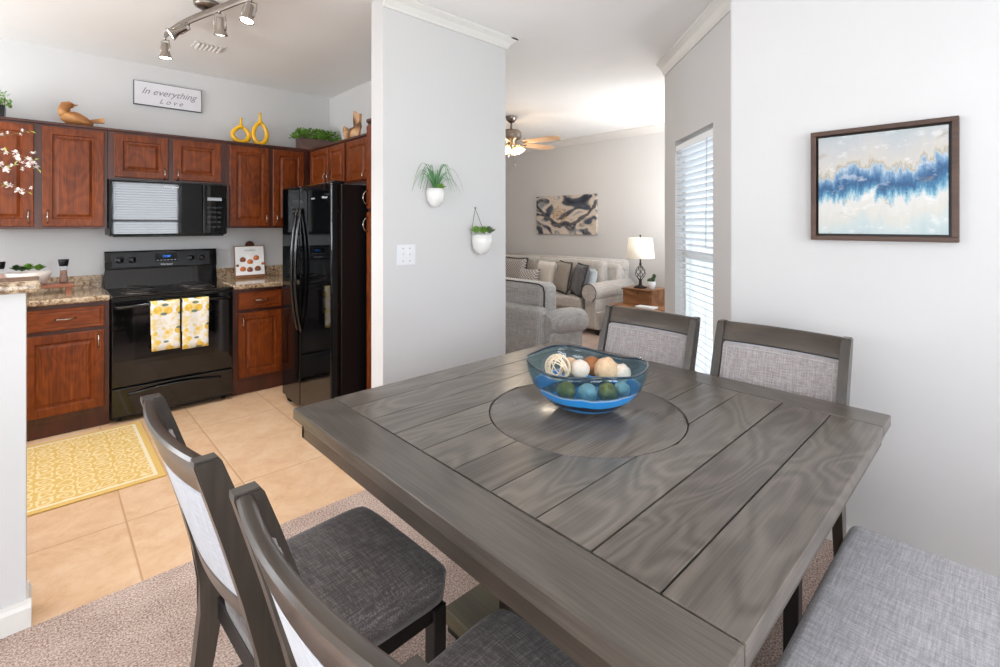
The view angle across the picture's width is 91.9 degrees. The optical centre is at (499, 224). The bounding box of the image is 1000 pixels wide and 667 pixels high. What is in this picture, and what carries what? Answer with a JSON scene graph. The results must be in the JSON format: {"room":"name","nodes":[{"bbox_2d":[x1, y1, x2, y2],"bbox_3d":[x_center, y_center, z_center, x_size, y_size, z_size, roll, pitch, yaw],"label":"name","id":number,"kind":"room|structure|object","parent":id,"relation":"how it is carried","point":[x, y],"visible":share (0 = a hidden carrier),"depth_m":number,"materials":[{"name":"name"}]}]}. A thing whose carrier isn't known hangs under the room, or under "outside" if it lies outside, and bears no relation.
{"room":"dining room","nodes":[
{"label":"dining room","id":0,"kind":"room"},
{"bbox_2d":[0,293,26,608],"bbox_3d":[-2.478,0.819,0.989,2.155,1.163,0.120,0,0,-43],"label":"wall","id":1,"kind":"structure","parent":0,"point":[13,307],"depth_m":1.66,"materials":[{"name":"paint"}]},
{"bbox_2d":[0,580,31,638],"bbox_3d":[-2.467,1.353,0.988,2.169,0.095,0.135,0,0,-43],"label":"baseboard","id":2,"kind":"structure","parent":1,"relation":"attached to","point":[16,617],"depth_m":1.66,"materials":[{"name":"white wood"}]},
{"bbox_2d":[0,276,41,294],"bbox_3d":[-2.475,0.216,1.016,2.196,0.042,0.225,0,0,-43],"label":"bar","id":3,"kind":"object","parent":1,"relation":"on","point":[33,284],"visible":1,"depth_m":1.66,"materials":[{"name":"stone"}]},
{"bbox_2d":[0,128,40,194],"bbox_3d":[-1.813,-0.076,1.630,0.385,0.541,0.124,0,0,-43],"label":"flower vase","id":4,"kind":"object","parent":3,"relation":"on","point":[16,156],"visible":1,"depth_m":1.73,"materials":[{"name":"white ceramic"}]},
{"bbox_2d":[0,38,328,288],"bbox_3d":[-3.410,0.033,3.698,4.520,2.735,0.140,0,0,-43],"label":"wall","id":5,"kind":"structure","parent":0,"point":[37,78],"depth_m":3.92,"materials":[{"name":"paint"}]},
{"bbox_2d":[0,116,106,228],"bbox_3d":[-3.318,-0.347,3.439,0.796,0.755,0.364,0,0,-43],"label":"upper cabinet","id":6,"kind":"object","parent":5,"relation":"attached to","point":[69,191],"visible":1,"depth_m":3.41,"materials":[{"name":"brown wood"}]},
{"bbox_2d":[0,90,11,116],"bbox_3d":[-3.465,-0.827,3.272,0.234,0.204,0.201,0,0,-43],"label":"planter","id":7,"kind":"object","parent":6,"relation":"on","point":[2,107],"visible":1,"depth_m":3.30,"materials":[{"name":"plant"}]},
{"bbox_2d":[57,101,104,125],"bbox_3d":[-3.116,-0.817,3.599,0.266,0.181,0.096,0,0,-43],"label":"bird","id":8,"kind":"object","parent":6,"relation":"on","point":[64,111],"visible":0.96,"depth_m":3.54},
{"bbox_2d":[41,275,101,290],"bbox_3d":[-3.508,0.463,3.495,0.978,0.135,0.020,0,0,-43],"label":"backsplash","id":9,"kind":"structure","parent":5,"relation":"attached to","point":[86,281],"depth_m":3.74,"materials":[{"name":"stone"}]},
{"bbox_2d":[107,128,224,183],"bbox_3d":[-2.742,-0.533,3.983,0.787,0.383,0.364,0,0,-43],"label":"upper cabinet","id":10,"kind":"object","parent":5,"relation":"attached to","point":[131,154],"visible":0.96,"depth_m":3.84,"materials":[{"name":"brown wood"}]},
{"bbox_2d":[105,179,226,236],"bbox_3d":[-2.729,-0.123,3.971,0.776,0.434,0.396,0,0,-43],"label":"microwave","id":11,"kind":"object","parent":10,"relation":"attached to","point":[135,208],"visible":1,"depth_m":3.80,"materials":[{"name":"black glass"}]},
{"bbox_2d":[133,79,201,112],"bbox_3d":[-2.830,-1.091,4.129,0.485,0.198,0.028,0,0,-43],"label":"wall sign","id":12,"kind":"object","parent":5,"relation":"attached to","point":[145,93],"visible":1,"depth_m":4.11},
{"bbox_2d":[216,265,282,278],"bbox_3d":[-2.195,0.463,4.734,1.082,0.135,0.020,0,0,-43],"label":"backsplash","id":13,"kind":"structure","parent":5,"relation":"attached to","point":[222,273],"depth_m":4.47,"materials":[{"name":"stone"}]},
{"bbox_2d":[225,140,306,227],"bbox_3d":[-2.201,-0.347,4.494,0.699,0.755,0.364,0,0,-43],"label":"upper cabinet","id":14,"kind":"object","parent":5,"relation":"attached to","point":[256,175],"visible":0.9,"depth_m":4.34,"materials":[{"name":"brown wood"}]},
{"bbox_2d":[230,118,250,142],"bbox_3d":[-2.330,-0.841,4.346,0.172,0.236,0.051,0,0,-43],"label":"ring vase","id":15,"kind":"object","parent":14,"relation":"on","point":[247,139],"visible":0.94,"depth_m":4.33,"materials":[{"name":"yellow ceramic"}]},
{"bbox_2d":[251,113,268,144],"bbox_3d":[-2.212,-0.876,4.458,0.156,0.308,0.051,0,0,-43],"label":"ring vase","id":16,"kind":"object","parent":14,"relation":"on","point":[264,141],"visible":0.93,"depth_m":4.45,"materials":[{"name":"yellow ceramic"}]},
{"bbox_2d":[306,149,309,184],"bbox_3d":[-1.832,-0.347,4.878,0.365,0.755,0.309,0,0,-43],"label":"cabinet filler","id":17,"kind":"object","parent":5,"relation":"attached to","point":[307,151],"visible":0.08,"depth_m":4.65,"materials":[{"name":"brown wood"}]},
{"bbox_2d":[288,127,341,148],"bbox_3d":[-1.826,-0.841,4.807,0.499,0.231,0.220,0,0,-43],"label":"planter","id":18,"kind":"object","parent":17,"relation":"on","point":[307,141],"visible":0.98,"depth_m":4.74,"materials":[{"name":"brown wood"}]},
{"bbox_2d":[329,80,370,140],"bbox_3d":[-1.699,0.033,5.164,0.220,2.735,4.558,0,0,-43],"label":"wall","id":19,"kind":"structure","parent":0,"point":[342,106],"depth_m":4.78,"materials":[{"name":"paint"}]},
{"bbox_2d":[309,139,346,184],"bbox_3d":[-1.454,-0.532,4.459,0.391,0.385,0.779,0,0,-43],"label":"upper cabinet","id":20,"kind":"object","parent":19,"relation":"attached to","point":[328,161],"visible":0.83,"depth_m":4.32,"materials":[{"name":"brown wood"}]},
{"bbox_2d":[346,133,366,184],"bbox_3d":[-0.920,-0.532,3.894,0.391,0.385,0.774,0,0,-43],"label":"upper cabinet","id":21,"kind":"object","parent":19,"relation":"attached to","point":[356,146],"visible":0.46,"depth_m":3.92,"materials":[{"name":"brown wood"}]},
{"bbox_2d":[343,111,361,138],"bbox_3d":[-1.286,-0.857,4.231,0.099,0.262,0.382,0,0,-43],"label":"bird","id":22,"kind":"object","parent":21,"relation":"on","point":[355,130],"visible":0.72,"depth_m":4.17},
{"bbox_2d":[0,0,712,147],"bbox_3d":[-0.541,-1.395,3.340,8.480,0.120,9.080,0,0,-43],"label":"ceiling","id":23,"kind":"structure","parent":0,"point":[575,68],"depth_m":3.50,"materials":[{"name":"paint"}]},
{"bbox_2d":[159,0,256,59],"bbox_3d":[-1.510,-1.206,2.741,1.628,0.258,0.223,0,0,26],"label":"track light","id":24,"kind":"object","parent":23,"relation":"attached to","point":[209,7],"visible":1,"depth_m":2.81,"materials":[{"name":"silver metal"}]},
{"bbox_2d":[191,41,224,52],"bbox_3d":[-2.192,-1.327,3.624,0.190,0.016,0.160,0,0,-43],"label":"ceiling vent","id":25,"kind":"object","parent":23,"relation":"in","point":[197,44],"visible":1,"depth_m":3.61,"materials":[{"name":"white metal"}]},
{"bbox_2d":[506,115,560,170],"bbox_3d":[0.180,-0.998,5.976,1.290,0.674,1.301,0,0,-43],"label":"ceiling fan","id":26,"kind":"object","parent":23,"relation":"hanging from","point":[512,135],"visible":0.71,"depth_m":5.89,"materials":[{"name":"silver metal"}]},
{"bbox_2d":[0,328,833,666],"bbox_3d":[-0.541,1.460,3.340,8.480,0.120,9.080,0,0,-43],"label":"floor","id":27,"kind":"structure","parent":0,"point":[81,553],"depth_m":2.09,"materials":[{"name":"tile"}]},
{"bbox_2d":[27,300,108,440],"bbox_3d":[-3.281,0.966,3.268,0.956,0.868,0.655,0,0,-43],"label":"base cabinet","id":28,"kind":"object","parent":27,"relation":"on","point":[68,344],"visible":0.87,"depth_m":3.23,"materials":[{"name":"brown wood"}]},
{"bbox_2d":[27,275,109,306],"bbox_3d":[-3.293,0.463,3.268,0.978,0.135,0.644,0,0,-43],"label":"countertop","id":29,"kind":"structure","parent":28,"relation":"on","point":[87,288],"depth_m":3.39,"materials":[{"name":"stone"}]},
{"bbox_2d":[42,282,73,293],"bbox_3d":[-3.229,0.454,3.360,0.398,0.070,0.200,0,0,-43],"label":"serving riser","id":30,"kind":"object","parent":29,"relation":"on","point":[68,286],"visible":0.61,"depth_m":3.40,"materials":[{"name":"brown wood"}]},
{"bbox_2d":[0,262,5,277],"bbox_3d":[-3.342,0.333,3.226,0.061,0.170,0.061,0,0,-43],"label":"grinder","id":31,"kind":"object","parent":30,"relation":"on","point":[2,264],"visible":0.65,"depth_m":3.22,"materials":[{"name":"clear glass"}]},
{"bbox_2d":[5,263,50,283],"bbox_3d":[-3.257,0.341,3.340,0.232,0.153,0.232,0,0,-43],"label":"bowl","id":32,"kind":"object","parent":30,"relation":"on","point":[45,275],"visible":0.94,"depth_m":3.32,"materials":[{"name":"beige ceramic"}]},
{"bbox_2d":[58,259,68,282],"bbox_3d":[-3.131,0.333,3.467,0.061,0.170,0.061,0,0,-43],"label":"grinder","id":33,"kind":"object","parent":30,"relation":"on","point":[63,278],"visible":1,"depth_m":3.45,"materials":[{"name":"clear glass"}]},
{"bbox_2d":[27,421,166,516],"bbox_3d":[-2.753,1.398,2.551,1.500,0.008,1.010,0,0,-43],"label":"kitchen rug","id":34,"kind":"object","parent":27,"relation":"on","point":[69,470],"visible":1,"depth_m":2.80,"materials":[{"name":"yellow fabric"}]},
{"bbox_2d":[103,248,233,420],"bbox_3d":[-2.622,0.806,3.835,0.771,1.193,0.684,0,0,-43],"label":"range","id":35,"kind":"object","parent":27,"relation":"on","point":[132,279],"visible":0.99,"depth_m":3.71,"materials":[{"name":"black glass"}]},
{"bbox_2d":[150,299,179,351],"bbox_3d":[-2.453,0.732,3.542,0.178,0.360,0.046,0,0,-43],"label":"towel","id":36,"kind":"object","parent":35,"relation":"hanging from","point":[164,314],"visible":1,"depth_m":3.53,"materials":[{"name":"fabric"}]},
{"bbox_2d":[104,281,233,299],"bbox_3d":[-2.628,0.503,3.841,0.771,0.043,0.607,0,0,-43],"label":"cooktop","id":37,"kind":"object","parent":35,"relation":"in","point":[140,290],"depth_m":3.75,"materials":[{"name":"black glass"}]},
{"bbox_2d":[181,296,208,348],"bbox_3d":[-2.315,0.740,3.672,0.175,0.376,0.046,0,0,-43],"label":"towel","id":38,"kind":"object","parent":35,"relation":"hanging from","point":[195,311],"visible":1,"depth_m":3.66,"materials":[{"name":"fabric"}]},
{"bbox_2d":[231,286,282,395],"bbox_3d":[-1.977,0.966,4.500,1.076,0.868,0.655,0,0,-43],"label":"base cabinet","id":39,"kind":"object","parent":27,"relation":"on","point":[257,312],"visible":0.47,"depth_m":4.05,"materials":[{"name":"brown wood"}]},
{"bbox_2d":[216,265,282,289],"bbox_3d":[-1.981,0.463,4.507,1.082,0.135,0.644,0,0,-43],"label":"countertop","id":40,"kind":"structure","parent":39,"relation":"on","point":[274,273],"depth_m":4.32,"materials":[{"name":"stone"}]},
{"bbox_2d":[233,241,265,278],"bbox_3d":[-2.327,0.320,4.486,0.260,0.336,0.128,0,0,-43],"label":"cookbook stand","id":41,"kind":"object","parent":40,"relation":"on","point":[249,259],"visible":1,"depth_m":4.46,"materials":[{"name":"white paper"}]},
{"bbox_2d":[140,393,446,666],"bbox_3d":[-0.507,0.912,1.242,0.490,0.975,0.642,0,0,44],"label":"dining chair","id":42,"kind":"object","parent":27,"relation":"on","point":[387,587],"visible":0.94,"depth_m":1.20,"materials":[{"name":"grey wood"}]},
{"bbox_2d":[283,180,367,406],"bbox_3d":[-1.171,0.553,3.760,0.820,1.699,0.895,0,0,-43],"label":"refrigerator","id":43,"kind":"object","parent":27,"relation":"on","point":[325,238],"visible":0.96,"depth_m":3.35,"materials":[{"name":"black metal"}]},
{"bbox_2d":[362,118,370,388],"bbox_3d":[-0.593,0.335,3.374,0.622,2.130,0.420,0,0,-43],"label":"pantry cabinet","id":44,"kind":"object","parent":27,"relation":"on","point":[368,121],"visible":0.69,"depth_m":3.30,"materials":[{"name":"brown wood"}]},
{"bbox_2d":[229,481,580,666],"bbox_3d":[-0.051,0.912,0.817,0.490,0.975,0.642,0,0,45],"label":"dining chair","id":45,"kind":"object","parent":27,"relation":"on","point":[310,633],"visible":0.98,"depth_m":0.71,"materials":[{"name":"fabric"}]},
{"bbox_2d":[506,277,588,353],"bbox_3d":[0.278,0.979,4.994,0.663,0.842,1.152,0,0,-43],"label":"armchair","id":46,"kind":"object","parent":27,"relation":"on","point":[533,319],"visible":0.56,"depth_m":4.62,"materials":[{"name":"fabric"}]},
{"bbox_2d":[506,277,555,311],"bbox_3d":[0.205,0.772,4.925,0.228,0.428,0.844,0,0,-43],"label":"cushion","id":47,"kind":"object","parent":46,"relation":"on","point":[542,294],"depth_m":4.67,"materials":[{"name":"fabric"}]},
{"bbox_2d":[506,252,634,334],"bbox_3d":[0.552,0.940,7.402,0.933,0.920,2.881,0,0,-43],"label":"sofa","id":48,"kind":"object","parent":27,"relation":"on","point":[612,274],"visible":0.38,"depth_m":6.47,"materials":[{"name":"fabric"}]},
{"bbox_2d":[506,257,528,277],"bbox_3d":[0.228,0.725,7.478,0.458,0.444,0.200,0,0,37],"label":"throw pillow","id":49,"kind":"object","parent":48,"relation":"on","point":[513,264],"visible":0.5,"depth_m":7.41,"materials":[{"name":"beige fabric"}]},
{"bbox_2d":[506,254,540,268],"bbox_3d":[0.224,0.730,7.905,0.185,0.470,1.187,0,0,-43],"label":"cushion","id":50,"kind":"object","parent":48,"relation":"on","point":[533,260],"depth_m":7.52,"materials":[{"name":"fabric"}]},
{"bbox_2d":[518,268,539,280],"bbox_3d":[0.406,0.800,7.027,0.340,0.319,0.193,0,0,27],"label":"throw pillow","id":51,"kind":"object","parent":48,"relation":"on","point":[529,274],"visible":0.48,"depth_m":6.98,"materials":[{"name":"beige fabric"}]},
{"bbox_2d":[537,260,556,283],"bbox_3d":[0.670,0.735,7.097,0.190,0.410,0.420,0,0,-35],"label":"throw pillow","id":52,"kind":"object","parent":48,"relation":"on","point":[547,272],"visible":0.63,"depth_m":6.98,"materials":[{"name":"beige fabric"}]},
{"bbox_2d":[554,260,572,294],"bbox_3d":[0.878,0.725,6.702,0.195,0.436,0.448,0,0,-18],"label":"throw pillow","id":53,"kind":"object","parent":48,"relation":"on","point":[564,271],"visible":0.97,"depth_m":6.55,"materials":[{"name":"beige fabric"}]},
{"bbox_2d":[556,290,584,308],"bbox_3d":[0.857,1.022,6.870,0.642,0.156,1.186,0,0,-43],"label":"seat cushion","id":54,"kind":"object","parent":48,"relation":"on","point":[562,300],"depth_m":6.38,"materials":[{"name":"fabric"}]},
{"bbox_2d":[539,257,607,289],"bbox_3d":[1.039,0.730,7.042,0.185,0.470,1.187,0,0,-43],"label":"cushion","id":55,"kind":"object","parent":48,"relation":"on","point":[601,266],"depth_m":6.68,"materials":[{"name":"fabric"}]},
{"bbox_2d":[570,262,589,297],"bbox_3d":[1.062,0.735,6.449,0.196,0.432,0.444,0,0,-8],"label":"throw pillow","id":56,"kind":"object","parent":48,"relation":"on","point":[580,276],"visible":0.94,"depth_m":6.29,"materials":[{"name":"grey fabric"}]},
{"bbox_2d":[587,268,596,283],"bbox_3d":[1.175,0.750,6.432,0.155,0.351,0.360,0,0,-15],"label":"throw pillow","id":57,"kind":"object","parent":48,"relation":"on","point":[592,278],"visible":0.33,"depth_m":6.29,"materials":[{"name":"fabric"}]},
{"bbox_2d":[293,341,890,666],"bbox_3d":[0.296,1.019,1.650,1.436,0.762,1.438,0,0,-43],"label":"dining table","id":58,"kind":"object","parent":27,"relation":"on","point":[676,525],"visible":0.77,"depth_m":1.18,"materials":[{"name":"grey wood"}]},
{"bbox_2d":[525,344,648,414],"bbox_3d":[0.296,0.549,1.681,0.401,0.177,0.414,0,0,-43],"label":"glass bowl","id":59,"kind":"object","parent":58,"relation":"on","point":[547,386],"visible":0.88,"depth_m":1.58,"materials":[{"name":"blue glass"}]},
{"bbox_2d":[545,354,570,380],"bbox_3d":[0.201,0.495,1.679,0.091,0.091,0.091,0,0,-43],"label":"ball","id":60,"kind":"object","parent":59,"relation":"in","point":[551,358],"visible":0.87,"depth_m":1.66,"materials":[{"name":"beige wicker"}]},
{"bbox_2d":[556,380,576,398],"bbox_3d":[0.220,0.554,1.617,0.074,0.070,0.073,0,0,-43],"label":"moss ball","id":61,"kind":"object","parent":59,"relation":"in","point":[565,389],"visible":0.91,"depth_m":1.60,"materials":[{"name":"green plant"}]},
{"bbox_2d":[560,357,575,376],"bbox_3d":[0.250,0.511,1.732,0.070,0.071,0.068,0,0,-43],"label":"decorative ball","id":62,"kind":"object","parent":59,"relation":"in","point":[571,360],"visible":0.34,"depth_m":1.71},
{"bbox_2d":[571,359,589,376],"bbox_3d":[0.279,0.502,1.683,0.066,0.068,0.069,0,0,-43],"label":"decorative ball","id":63,"kind":"object","parent":59,"relation":"in","point":[579,368],"visible":0.93,"depth_m":1.66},
{"bbox_2d":[577,383,596,400],"bbox_3d":[0.289,0.558,1.596,0.065,0.067,0.065,0,0,-43],"label":"decorative ball","id":64,"kind":"object","parent":59,"relation":"in","point":[587,391],"visible":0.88,"depth_m":1.57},
{"bbox_2d":[584,356,598,375],"bbox_3d":[0.331,0.507,1.732,0.068,0.069,0.070,0,0,-43],"label":"decorative ball","id":65,"kind":"object","parent":59,"relation":"in","point":[591,360],"visible":0.48,"depth_m":1.71,"materials":[{"name":"orange"}]},
{"bbox_2d":[594,357,617,381],"bbox_3d":[0.373,0.507,1.690,0.084,0.087,0.088,0,0,-43],"label":"decorative ball","id":66,"kind":"object","parent":59,"relation":"in","point":[604,367],"visible":0.84,"depth_m":1.66,"materials":[{"name":"beige"}]},
{"bbox_2d":[597,382,617,399],"bbox_3d":[0.357,0.559,1.607,0.079,0.076,0.079,0,0,-43],"label":"moss ball","id":67,"kind":"object","parent":59,"relation":"in","point":[606,391],"visible":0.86,"depth_m":1.58,"materials":[{"name":"green plant"}]},
{"bbox_2d":[614,381,629,396],"bbox_3d":[0.410,0.552,1.623,0.052,0.054,0.052,0,0,-43],"label":"decorative ball","id":68,"kind":"object","parent":59,"relation":"in","point":[623,388],"visible":0.85,"depth_m":1.60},
{"bbox_2d":[616,363,630,381],"bbox_3d":[0.423,0.515,1.678,0.062,0.064,0.064,0,0,-43],"label":"decorative ball","id":69,"kind":"object","parent":59,"relation":"in","point":[623,370],"visible":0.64,"depth_m":1.66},
{"bbox_2d":[609,301,664,311],"bbox_3d":[1.764,1.188,5.888,0.550,0.425,0.660,0,0,-43],"label":"side table","id":70,"kind":"object","parent":27,"relation":"on","point":[661,308],"visible":0.03,"depth_m":5.79,"materials":[{"name":"brown wood"}]},
{"bbox_2d":[621,285,664,305],"bbox_3d":[1.772,0.876,5.958,0.382,0.196,0.420,0,0,-43],"label":"wooden chest","id":71,"kind":"object","parent":70,"relation":"on","point":[634,296],"visible":0.86,"depth_m":5.83,"materials":[{"name":"brown wood"}]},
{"bbox_2d":[626,235,654,288],"bbox_3d":[1.730,0.450,5.960,0.336,0.654,0.336,0,0,-43],"label":"table lamp","id":72,"kind":"object","parent":71,"relation":"on","point":[640,248],"visible":1,"depth_m":5.84,"materials":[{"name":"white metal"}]},
{"bbox_2d":[647,274,655,289],"bbox_3d":[1.818,0.681,5.795,0.100,0.191,0.100,0,0,2],"label":"potted cactus","id":73,"kind":"object","parent":71,"relation":"on","point":[651,281],"visible":1,"depth_m":5.76,"materials":[{"name":"white ceramic"}]},
{"bbox_2d":[635,305,657,309],"bbox_3d":[1.711,0.965,5.653,0.130,0.020,0.230,0,0,-43],"label":"book","id":74,"kind":"object","parent":70,"relation":"on","point":[636,306],"visible":1,"depth_m":5.62,"materials":[{"name":"white paper"}]},
{"bbox_2d":[597,305,700,370],"bbox_3d":[0.537,0.912,2.193,0.642,0.975,0.490,0,0,-43],"label":"dining chair","id":75,"kind":"object","parent":27,"relation":"on","point":[670,339],"visible":0.31,"depth_m":2.35,"materials":[{"name":"fabric"}]},
{"bbox_2d":[710,319,852,651],"bbox_3d":[0.946,0.912,1.794,0.642,0.975,0.490,0,0,-43],"label":"dining chair","id":76,"kind":"object","parent":27,"relation":"on","point":[800,362],"visible":0.35,"depth_m":1.92,"materials":[{"name":"fabric"}]},
{"bbox_2d":[776,526,999,666],"bbox_3d":[0.835,1.159,0.957,1.128,0.482,0.445,0,0,-43],"label":"bench","id":77,"kind":"object","parent":27,"relation":"on","point":[881,600],"visible":1,"depth_m":1.14,"materials":[{"name":"grey fabric"}]},
{"bbox_2d":[371,0,505,387],"bbox_3d":[-0.367,0.033,3.193,0.988,2.735,0.137,0,0,-43],"label":"wall","id":78,"kind":"structure","parent":0,"point":[438,94],"depth_m":3.04,"materials":[{"name":"paint"}]},
{"bbox_2d":[397,244,414,265],"bbox_3d":[-0.560,0.181,2.901,0.130,0.122,0.022,0,0,-43],"label":"light switch","id":79,"kind":"object","parent":78,"relation":"attached to","point":[405,253],"visible":1,"depth_m":2.90,"materials":[{"name":"white plastic"}]},
{"bbox_2d":[412,163,459,206],"bbox_3d":[-0.382,-0.245,2.986,0.391,0.270,0.140,0,0,-43],"label":"wall pot","id":80,"kind":"object","parent":78,"relation":"attached to","point":[435,195],"visible":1,"depth_m":2.97,"materials":[{"name":"white ceramic"}]},
{"bbox_2d":[383,0,517,49],"bbox_3d":[-0.823,-1.300,3.724,1.053,0.071,1.665,0,0,-43],"label":"trim","id":81,"kind":"structure","parent":78,"relation":"attached to","point":[412,8],"depth_m":3.09,"materials":[{"name":"white paint"}]},
{"bbox_2d":[470,207,494,253],"bbox_3d":[-0.113,0.040,3.241,0.197,0.320,0.140,0,0,-43],"label":"wall pot","id":82,"kind":"object","parent":78,"relation":"attached to","point":[481,243],"visible":1,"depth_m":3.20,"materials":[{"name":"white ceramic"}]},
{"bbox_2d":[506,132,664,287],"bbox_3d":[1.212,0.033,7.557,0.140,2.735,5.355,0,0,-43],"label":"wall","id":83,"kind":"structure","parent":0,"point":[627,175],"depth_m":7.14,"materials":[{"name":"paint"}]},
{"bbox_2d":[536,194,597,234],"bbox_3d":[1.030,-0.155,7.622,0.034,0.614,1.200,0,0,-43],"label":"canvas painting","id":84,"kind":"object","parent":83,"relation":"attached to","point":[564,214],"visible":1,"depth_m":7.56},
{"bbox_2d":[506,123,664,154],"bbox_3d":[1.180,-1.285,7.431,0.080,0.100,5.215,0,0,-43],"label":"trim","id":85,"kind":"structure","parent":83,"relation":"attached to","point":[657,128],"depth_m":7.12,"materials":[{"name":"white paint"}]},
{"bbox_2d":[647,281,655,289],"bbox_3d":[1.818,0.727,5.795,0.100,0.100,0.099,0,0,-43],"label":"pot","id":86,"kind":"object","parent":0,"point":[651,284],"depth_m":5.76,"materials":[{"name":"white ceramic"}]},
{"bbox_2d":[665,12,729,345],"bbox_3d":[1.420,0.033,3.319,0.140,2.735,1.384,0,0,2],"label":"wall","id":87,"kind":"structure","parent":0,"point":[697,89],"depth_m":3.20,"materials":[{"name":"paint"}]},
{"bbox_2d":[656,0,729,75],"bbox_3d":[1.315,-1.285,3.327,0.070,0.100,1.374,0,0,2],"label":"trim","id":88,"kind":"structure","parent":87,"relation":"attached to","point":[716,10],"depth_m":3.24,"materials":[{"name":"white paint"}]},
{"bbox_2d":[684,128,712,373],"bbox_3d":[1.407,0.238,3.403,0.150,1.764,0.719,0,0,2],"label":"window","id":89,"kind":"structure","parent":87,"relation":"in","point":[691,280],"depth_m":3.72,"materials":[{"name":"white glass"}]},
{"bbox_2d":[676,129,712,374],"bbox_3d":[1.370,0.237,3.404,0.082,1.692,0.699,0,0,2],"label":"window blind","id":90,"kind":"object","parent":89,"relation":"attached to","point":[704,140],"visible":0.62,"depth_m":3.36,"materials":[{"name":"white plastic"}]},
{"bbox_2d":[694,145,712,372],"bbox_3d":[2.284,0.033,4.791,2.380,2.735,0.140,0,0,-43],"label":"wall","id":91,"kind":"structure","parent":0,"point":[710,265],"depth_m":4.21,"materials":[{"name":"paint"}]},
{"bbox_2d":[730,0,999,577],"bbox_3d":[2.226,0.033,1.589,0.320,2.735,2.734,0,0,-43],"label":"wall","id":92,"kind":"structure","parent":0,"point":[922,319],"depth_m":2.00,"materials":[{"name":"paint"}]},
{"bbox_2d":[826,526,850,540],"bbox_3d":[2.061,1.357,1.523,0.012,0.085,2.585,0,0,-43],"label":"baseboard","id":93,"kind":"structure","parent":92,"relation":"attached to","point":[829,537],"depth_m":2.14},
{"bbox_2d":[811,115,959,242],"bbox_3d":[1.579,-0.172,2.013,0.039,0.481,0.485,0,0,-43],"label":"framed painting","id":94,"kind":"object","parent":92,"relation":"attached to","point":[900,181],"visible":1,"depth_m":1.98,"materials":[{"name":"brown wood"}]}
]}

